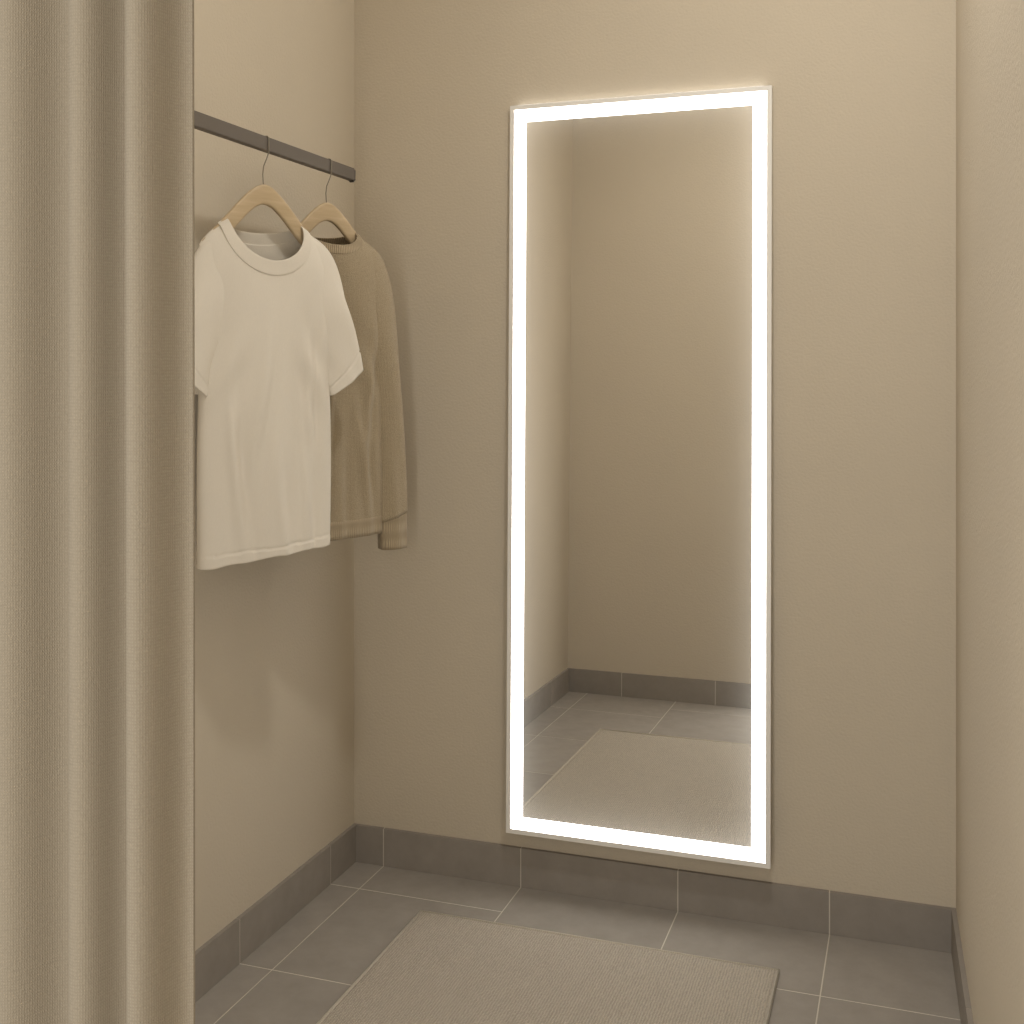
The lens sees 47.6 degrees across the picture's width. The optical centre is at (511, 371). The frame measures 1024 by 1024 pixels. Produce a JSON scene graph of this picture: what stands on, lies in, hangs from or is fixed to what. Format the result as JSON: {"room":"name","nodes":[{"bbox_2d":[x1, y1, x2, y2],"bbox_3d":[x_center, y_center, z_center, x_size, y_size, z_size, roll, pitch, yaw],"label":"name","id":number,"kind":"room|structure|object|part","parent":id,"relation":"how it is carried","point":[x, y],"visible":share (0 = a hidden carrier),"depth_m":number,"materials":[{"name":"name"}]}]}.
{"room":"fitting room","nodes":[
{"label":"fitting room","id":0,"kind":"room"},
{"bbox_2d":[194,0,353,950],"bbox_3d":[-0.860,-0.200,2.176,0.120,3.100,2.240,0,0,19],"label":"wall","id":1,"kind":"structure","parent":0,"point":[274,636],"depth_m":2.79,"materials":[{"name":"paint"}]},
{"bbox_2d":[194,110,355,182],"bbox_3d":[-0.584,-0.488,2.547,0.159,0.060,0.753,0,0,19],"label":"rail","id":2,"kind":"object","parent":1,"relation":"attached to","point":[202,122],"visible":0.56,"depth_m":2.49,"materials":[{"name":"grey metal"}]},
{"bbox_2d":[200,136,304,245],"bbox_3d":[-0.531,-0.378,2.486,0.300,0.255,0.023,0,0,-43],"label":"clothes hanger","id":3,"kind":"object","parent":2,"relation":"hanging from","point":[263,194],"visible":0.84,"depth_m":2.48,"materials":[{"name":"brown wood"}]},
{"bbox_3d":[-0.531,-0.326,2.487,0.300,0.151,0.014,0,0,-43],"label":"hanger arm","id":4,"kind":"part","parent":3,"relation":"part of","materials":[{"name":"brown wood"}]},
{"bbox_2d":[195,219,362,569],"bbox_3d":[-0.520,0.041,2.491,0.484,0.728,0.114,0,0,-43],"label":"t-shirt","id":5,"kind":"object","parent":3,"relation":"hanging from","point":[275,333],"visible":0.91,"depth_m":2.44,"materials":[{"name":"fabric"}]},
{"bbox_2d":[301,159,355,243],"bbox_3d":[-0.438,-0.378,2.753,0.300,0.255,0.023,0,0,-43],"label":"clothes hanger","id":6,"kind":"object","parent":2,"relation":"hanging from","point":[326,211],"visible":0.49,"depth_m":2.75,"materials":[{"name":"brown wood"}]},
{"bbox_3d":[-0.439,-0.326,2.753,0.300,0.151,0.014,0,0,-43],"label":"hanger arm","id":7,"kind":"part","parent":6,"relation":"part of","materials":[{"name":"brown wood"}]},
{"bbox_2d":[314,233,407,549],"bbox_3d":[-0.438,0.049,2.752,0.112,0.773,0.452,0,0,45],"label":"sweater","id":8,"kind":"object","parent":6,"relation":"hanging from","point":[369,477],"visible":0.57,"depth_m":2.79,"materials":[{"name":"beige fabric"}]},
{"bbox_2d":[195,825,355,1001],"bbox_3d":[-0.790,1.299,2.178,0.011,0.102,2.168,0,0,19],"label":"baseboard","id":9,"kind":"structure","parent":1,"relation":"attached to","point":[217,957],"depth_m":2.78,"materials":[{"name":"tile"}]},
{"bbox_2d":[195,862,960,1023],"bbox_3d":[-0.225,1.380,1.262,1.920,0.060,3.650,0,0,19],"label":"floor","id":10,"kind":"structure","parent":0,"point":[302,970],"depth_m":2.71,"materials":[{"name":"tile"}]},
{"bbox_2d":[316,910,779,1023],"bbox_3d":[-0.041,1.346,2.099,0.880,0.008,1.394,0,0,19],"label":"rug","id":11,"kind":"object","parent":10,"relation":"on","point":[441,968],"visible":1,"depth_m":2.56,"materials":[{"name":"beige carpet"}]},
{"bbox_2d":[354,0,955,907],"bbox_3d":[0.377,-0.200,2.996,1.920,3.100,0.120,0,0,19],"label":"wall","id":12,"kind":"structure","parent":0,"point":[863,571],"depth_m":2.84,"materials":[{"name":"paint"}]},
{"bbox_2d":[506,85,771,868],"bbox_3d":[0.310,0.249,2.928,0.674,1.895,0.016,0,-1,19],"label":"wall mirror","id":13,"kind":"object","parent":12,"relation":"attached to","point":[639,563],"visible":1,"depth_m":2.91,"materials":[{"name":"white mirror"}]},
{"bbox_2d":[352,823,955,952],"bbox_3d":[0.297,1.299,2.955,1.556,0.102,0.011,0,0,19],"label":"baseboard","id":14,"kind":"structure","parent":12,"relation":"attached to","point":[877,919],"depth_m":2.92,"materials":[{"name":"tile"}]},
{"bbox_2d":[956,0,1023,1023],"bbox_3d":[0.547,-0.200,0.968,0.100,3.100,3.605,0,0,17],"label":"wall","id":15,"kind":"structure","parent":0,"point":[989,33],"depth_m":1.90,"materials":[{"name":"paint"}]},
{"bbox_2d":[951,910,973,1023],"bbox_3d":[0.493,1.299,0.981,0.011,0.102,3.591,0,0,17],"label":"baseboard","id":16,"kind":"structure","parent":15,"relation":"attached to","point":[965,1010],"depth_m":2.46,"materials":[{"name":"tile"}]},
{"bbox_3d":[-0.020,-1.790,1.853,1.920,0.080,2.540,0,0,19],"label":"ceiling","id":17,"kind":"structure","parent":0,"visible":0},
{"bbox_2d":[0,0,194,1023],"bbox_3d":[-0.473,-0.206,0.745,1.550,3.088,0.034,0,0,19],"label":"curtain","id":18,"kind":"object","parent":17,"relation":"hanging from","point":[97,254],"visible":1,"depth_m":0.66,"materials":[{"name":"fabric"}]}
]}

